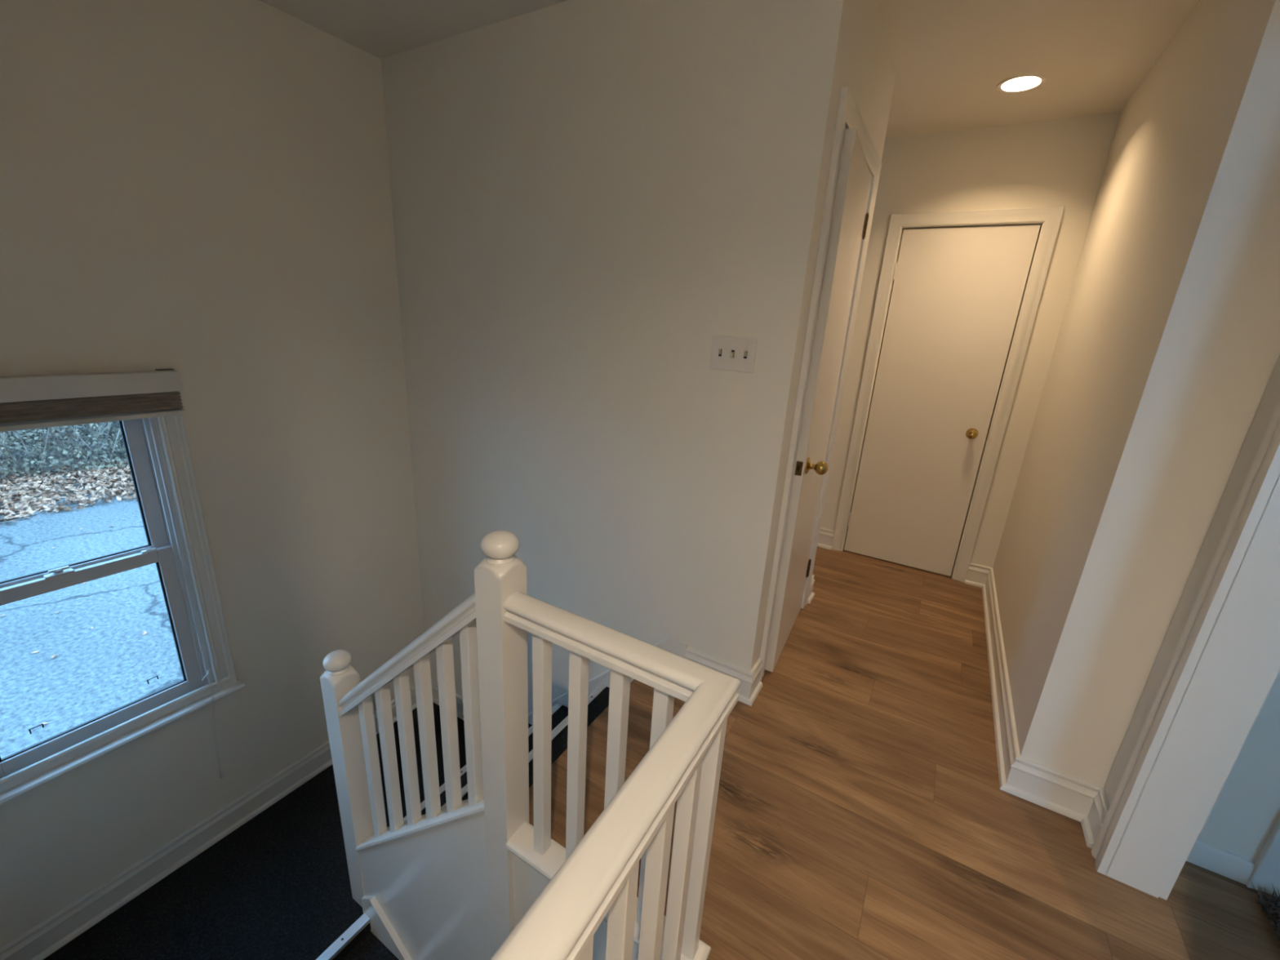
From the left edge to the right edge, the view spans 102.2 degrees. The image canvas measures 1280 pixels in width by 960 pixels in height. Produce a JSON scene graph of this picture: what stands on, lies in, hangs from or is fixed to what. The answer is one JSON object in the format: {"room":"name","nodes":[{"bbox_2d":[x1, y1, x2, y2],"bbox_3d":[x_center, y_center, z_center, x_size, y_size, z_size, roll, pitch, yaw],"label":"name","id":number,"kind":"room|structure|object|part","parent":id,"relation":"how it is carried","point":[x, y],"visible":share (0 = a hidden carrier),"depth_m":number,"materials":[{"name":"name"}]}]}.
{"room":"stair landing","nodes":[
{"label":"stair landing","id":0,"kind":"room"},
{"bbox_2d":[0,0,424,948],"bbox_3d":[-1.697,0.761,2.644,0.160,5.324,5.100,13,19,29],"label":"wall","id":1,"kind":"structure","parent":0,"point":[200,190],"depth_m":2.07,"materials":[{"name":"white paint"}]},
{"bbox_2d":[0,395,244,805],"bbox_3d":[-2.022,0.347,1.805,0.183,1.382,0.842,13,19,29],"label":"window","id":2,"kind":"structure","parent":1,"relation":"in","point":[28,769],"depth_m":2.00,"materials":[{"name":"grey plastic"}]},
{"bbox_3d":[-2.039,0.065,1.740,0.026,0.622,0.616,13,19,29],"label":"sash","id":3,"kind":"part","parent":2,"relation":"part of","materials":[{"name":"grey plastic"}]},
{"bbox_3d":[-2.044,0.648,1.900,0.025,0.668,0.616,13,19,29],"label":"sash","id":4,"kind":"part","parent":2,"relation":"part of","materials":[{"name":"grey plastic"}]},
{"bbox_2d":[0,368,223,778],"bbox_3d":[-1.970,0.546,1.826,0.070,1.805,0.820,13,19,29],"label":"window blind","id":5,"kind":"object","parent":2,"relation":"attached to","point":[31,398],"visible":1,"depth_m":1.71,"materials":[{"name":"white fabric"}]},
{"bbox_3d":[-1.924,-0.167,1.603,0.044,0.018,0.813,13,19,29],"label":"rail","id":6,"kind":"part","parent":5,"relation":"part of","materials":[{"name":"white"}]},
{"bbox_3d":[-1.811,0.532,2.083,0.057,1.605,0.012,1,17,-9],"label":"lift cord","id":7,"kind":"part","parent":5,"relation":"part of","materials":[{"name":"white fabric"}]},
{"bbox_3d":[-2.017,1.005,1.980,0.085,0.024,0.842,13,19,29],"label":"sill","id":8,"kind":"part","parent":2,"relation":"part of","materials":[{"name":"white paint"}]},
{"bbox_3d":[-1.979,0.351,1.780,0.022,1.370,0.812,13,19,29],"label":"casing","id":9,"kind":"part","parent":2,"relation":"part of","materials":[{"name":"white paint"}]},
{"bbox_2d":[0,679,463,959],"bbox_3d":[-1.508,1.615,2.339,0.788,0.131,1.907,13,19,29],"label":"baseboard","id":10,"kind":"structure","parent":1,"relation":"attached to","point":[46,938],"depth_m":2.21,"materials":[{"name":"white paint"}]},
{"bbox_2d":[43,702,466,959],"bbox_3d":[-1.468,1.717,2.341,0.895,0.060,1.907,13,19,29],"label":"floor","id":11,"kind":"structure","parent":0,"point":[277,886],"depth_m":2.15,"materials":[{"name":"black carpet"}]},
{"bbox_2d":[315,913,399,959],"bbox_3d":[-0.507,2.915,1.478,2.116,1.751,0.924,13,19,29],"label":"stairs","id":12,"kind":"structure","parent":11,"relation":"attached to","point":[370,947],"depth_m":2.04,"materials":[{"name":"white wood"}]},
{"bbox_2d":[403,683,609,821],"bbox_3d":[-0.542,1.591,2.353,0.806,1.596,0.880,13,19,29],"label":"stairs","id":13,"kind":"structure","parent":11,"relation":"on","point":[598,700],"depth_m":2.33,"materials":[{"name":"black carpet"}]},
{"bbox_2d":[358,813,639,959],"bbox_3d":[0.085,2.434,1.608,2.840,2.928,0.087,13,19,29],"label":"wall","id":14,"kind":"structure","parent":0,"point":[431,886],"depth_m":1.74,"materials":[{"name":"white paint"}]},
{"bbox_2d":[360,895,412,959],"bbox_3d":[-0.875,2.105,2.050,0.636,0.846,0.020,13,19,29],"label":"trim","id":15,"kind":"structure","parent":14,"relation":"attached to","point":[381,927],"depth_m":2.04,"materials":[{"name":"white paint"}]},
{"bbox_2d":[381,0,808,713],"bbox_3d":[-0.464,0.819,2.688,1.932,5.324,0.100,13,19,29],"label":"wall","id":16,"kind":"structure","parent":0,"point":[586,194],"depth_m":2.07,"materials":[{"name":"white paint"}]},
{"bbox_2d":[528,635,687,724],"bbox_3d":[-0.268,1.120,2.574,1.015,1.146,0.023,13,19,29],"label":"trim","id":17,"kind":"structure","parent":16,"relation":"attached to","point":[672,644],"depth_m":2.45,"materials":[{"name":"white paint"}]},
{"bbox_2d":[684,647,763,706],"bbox_3d":[0.350,0.791,2.167,0.309,0.131,0.143,13,19,29],"label":"baseboard","id":18,"kind":"structure","parent":16,"relation":"attached to","point":[750,686],"depth_m":2.09,"materials":[{"name":"white paint"}]},
{"bbox_2d":[710,334,757,373],"bbox_3d":[0.322,-0.439,1.794,0.164,0.117,0.015,13,19,29],"label":"light switch","id":19,"kind":"object","parent":16,"relation":"attached to","point":[735,353],"visible":1,"depth_m":1.79,"materials":[{"name":"white plastic"}]},
{"bbox_2d":[260,0,1199,138],"bbox_3d":[1.287,-1.288,0.274,6.760,0.300,5.150,13,19,29],"label":"ceiling","id":20,"kind":"structure","parent":0,"point":[949,58],"depth_m":1.99,"materials":[{"name":"beige paint"}]},
{"bbox_2d":[995,73,1047,93],"bbox_3d":[1.640,-1.740,2.208,0.180,0.086,0.180,13,19,29],"label":"recessed light","id":21,"kind":"object","parent":20,"relation":"in","point":[1024,82],"visible":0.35,"depth_m":2.26,"materials":[{"name":"white glass"}]},
{"bbox_2d":[727,0,895,671],"bbox_3d":[0.356,-0.467,2.391,0.944,2.604,1.023,13,19,29],"label":"wall","id":22,"kind":"structure","parent":0,"point":[845,42],"depth_m":1.70,"materials":[{"name":"white paint"}]},
{"bbox_2d":[807,574,814,604],"bbox_3d":[0.554,0.513,3.114,0.974,0.131,0.120,13,19,29],"label":"baseboard","id":23,"kind":"structure","parent":22,"relation":"attached to","point":[811,594],"depth_m":2.89,"materials":[{"name":"white paint"}]},
{"bbox_2d":[764,127,871,671],"bbox_3d":[0.802,-0.215,2.213,0.114,2.055,0.661,12,19,25],"label":"door","id":24,"kind":"structure","parent":22,"relation":"in","point":[849,220],"depth_m":2.04,"materials":[{"name":"white wood"}]},
{"bbox_3d":[0.610,-0.044,1.984,0.024,0.056,0.010,13,19,29],"label":"latch plate","id":25,"kind":"part","parent":24,"relation":"part of","materials":[{"name":"gold metal"}]},
{"bbox_3d":[0.691,-0.049,2.017,0.081,0.066,0.066,13,19,29],"label":"knob","id":26,"kind":"part","parent":24,"relation":"part of","materials":[{"name":"gold metal"}]},
{"bbox_2d":[760,85,881,681],"bbox_3d":[0.768,-0.253,2.207,0.020,2.147,0.810,13,19,29],"label":"trim","id":27,"kind":"structure","parent":22,"relation":"attached to","point":[849,116],"depth_m":1.97,"materials":[{"name":"white paint"}]},
{"bbox_2d":[528,546,1279,959],"bbox_3d":[1.614,1.444,0.868,5.500,0.220,5.050,13,19,29],"label":"floor","id":28,"kind":"structure","parent":0,"point":[863,812],"depth_m":1.59,"materials":[{"name":"brown wood"}]},
{"bbox_2d":[320,529,741,959],"bbox_3d":[-0.755,1.558,1.325,1.502,2.835,1.026,13,19,29],"label":"stair railing","id":29,"kind":"object","parent":28,"relation":"on","point":[593,879],"visible":1,"depth_m":1.24,"materials":[{"name":"white paint"}]},
{"bbox_3d":[-1.114,1.217,2.019,0.090,1.122,0.090,13,19,29],"label":"newel post","id":30,"kind":"part","parent":29,"relation":"part of","materials":[{"name":"white paint"}]},
{"bbox_3d":[-0.720,0.550,1.587,0.744,0.765,0.067,13,19,29],"label":"sloping handrail","id":31,"kind":"part","parent":29,"relation":"part of","materials":[{"name":"white paint"}]},
{"bbox_3d":[-0.756,1.185,1.782,0.744,0.725,0.086,13,19,29],"label":"sloping shoe rail","id":32,"kind":"part","parent":29,"relation":"part of","materials":[{"name":"white paint"}]},
{"bbox_3d":[-0.416,1.511,1.661,0.088,2.766,0.088,13,19,29],"label":"newel post","id":33,"kind":"part","parent":29,"relation":"part of","materials":[{"name":"white paint"}]},
{"bbox_3d":[-0.340,1.175,0.956,0.586,0.025,1.010,13,19,29],"label":"shoe rail","id":34,"kind":"part","parent":29,"relation":"part of","materials":[{"name":"white paint"}]},
{"bbox_3d":[-0.306,0.466,0.740,0.576,0.058,1.004,13,19,29],"label":"handrail","id":35,"kind":"part","parent":29,"relation":"part of","materials":[{"name":"white paint"}]},
{"bbox_2d":[1249,879,1279,941],"bbox_3d":[1.820,1.288,0.937,0.775,0.057,0.845,13,19,29],"label":"shag rug","id":36,"kind":"object","parent":28,"relation":"on","point":[1273,905],"visible":1,"depth_m":1.40,"materials":[{"name":"black carpet"}]},
{"bbox_2d":[820,112,1120,577],"bbox_3d":[1.415,-0.702,3.360,1.940,2.604,0.200,13,19,29],"label":"wall","id":37,"kind":"structure","parent":0,"point":[1056,162],"depth_m":2.80,"materials":[{"name":"white paint"}]},
{"bbox_2d":[817,527,834,549],"bbox_3d":[0.942,0.329,3.792,0.919,0.131,0.030,13,19,29],"label":"baseboard","id":38,"kind":"structure","parent":37,"relation":"attached to","point":[825,536],"depth_m":3.59,"materials":[{"name":"white paint"}]},
{"bbox_2d":[844,224,1040,576],"bbox_3d":[1.730,-0.415,3.105,0.660,2.022,0.107,13,19,29],"label":"door","id":39,"kind":"structure","parent":37,"relation":"in","point":[957,294],"depth_m":3.07,"materials":[{"name":"white wood"}]},
{"bbox_3d":[1.930,-0.265,3.000,0.062,0.062,0.072,13,19,29],"label":"knob","id":40,"kind":"part","parent":39,"relation":"part of","materials":[{"name":"gold metal"}]},
{"bbox_2d":[831,206,1064,582],"bbox_3d":[1.736,-0.449,3.098,0.801,2.108,0.020,13,19,29],"label":"trim","id":41,"kind":"structure","parent":37,"relation":"attached to","point":[1051,216],"depth_m":2.97,"materials":[{"name":"white paint"}]},
{"bbox_2d":[992,0,1279,861],"bbox_3d":[3.375,0.035,1.314,3.660,2.604,1.911,13,19,29],"label":"wall","id":42,"kind":"structure","parent":0,"point":[1166,352],"depth_m":1.47,"materials":[{"name":"white paint"}]},
{"bbox_2d":[964,562,1109,848],"bbox_3d":[1.704,0.809,2.361,0.246,0.131,1.851,12,19,26],"label":"baseboard","id":43,"kind":"structure","parent":42,"relation":"attached to","point":[1084,802],"depth_m":1.72,"materials":[{"name":"white paint"}]},
{"bbox_2d":[1091,397,1279,900],"bbox_3d":[1.234,0.213,0.814,0.154,2.120,0.920,13,19,29],"label":"door frame","id":44,"kind":"structure","parent":42,"relation":"attached to","point":[1243,642],"depth_m":1.28,"materials":[{"name":"white paint"}]},
{"bbox_2d":[1103,354,1279,805],"bbox_3d":[0.738,0.297,-0.041,0.110,2.604,3.157,13,19,29],"label":"trim","id":45,"kind":"structure","parent":42,"relation":"attached to","point":[1269,399],"depth_m":1.35,"materials":[{"name":"white paint"}]},
{"bbox_2d":[1186,839,1255,884],"bbox_3d":[1.639,1.094,1.513,0.210,0.075,0.013,13,19,29],"label":"baseboard","id":46,"kind":"structure","parent":42,"relation":"attached to","point":[1228,864],"depth_m":1.49,"materials":[{"name":"white paint"}]},
{"bbox_2d":[1246,815,1279,897],"bbox_3d":[2.157,0.223,0.953,0.872,2.122,0.020,13,19,29],"label":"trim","id":47,"kind":"structure","parent":42,"relation":"attached to","point":[1266,873],"depth_m":1.43,"materials":[{"name":"white paint"}]},
{"label":"outside","id":48,"kind":"structure","parent":0,"visible":0},
{"bbox_2d":[0,422,132,519],"bbox_3d":[-25.072,-5.223,20.752,33.258,5.260,35.000,13,19,29],"label":"bank","id":49,"kind":"object","parent":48,"point":[2,516],"visible":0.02,"depth_m":14.38,"materials":[{"name":"plant"}]},
{"bbox_2d":[0,421,129,484],"bbox_3d":[-18.755,-2.946,15.036,8.583,4.624,17.793,11,19,24],"label":"undergrowth","id":50,"kind":"object","parent":49,"relation":"on","point":[25,436],"visible":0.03,"depth_m":14.01,"materials":[{"name":"green plant"}]},
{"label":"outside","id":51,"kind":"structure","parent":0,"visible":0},
{"bbox_2d":[0,480,183,758],"bbox_3d":[-25.885,-1.881,18.536,57.212,0.200,85.000,13,19,29],"label":"driveway","id":52,"kind":"structure","parent":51,"point":[97,671],"depth_m":7.83,"materials":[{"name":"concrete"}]},
{"bbox_2d":[0,455,146,724],"bbox_3d":[-9.940,1.341,10.128,17.138,0.420,12.184,13,19,29],"label":"leaf litter","id":53,"kind":"object","parent":52,"relation":"on","point":[33,482],"visible":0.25,"depth_m":12.96,"materials":[{"name":"brown plant"}]}
]}

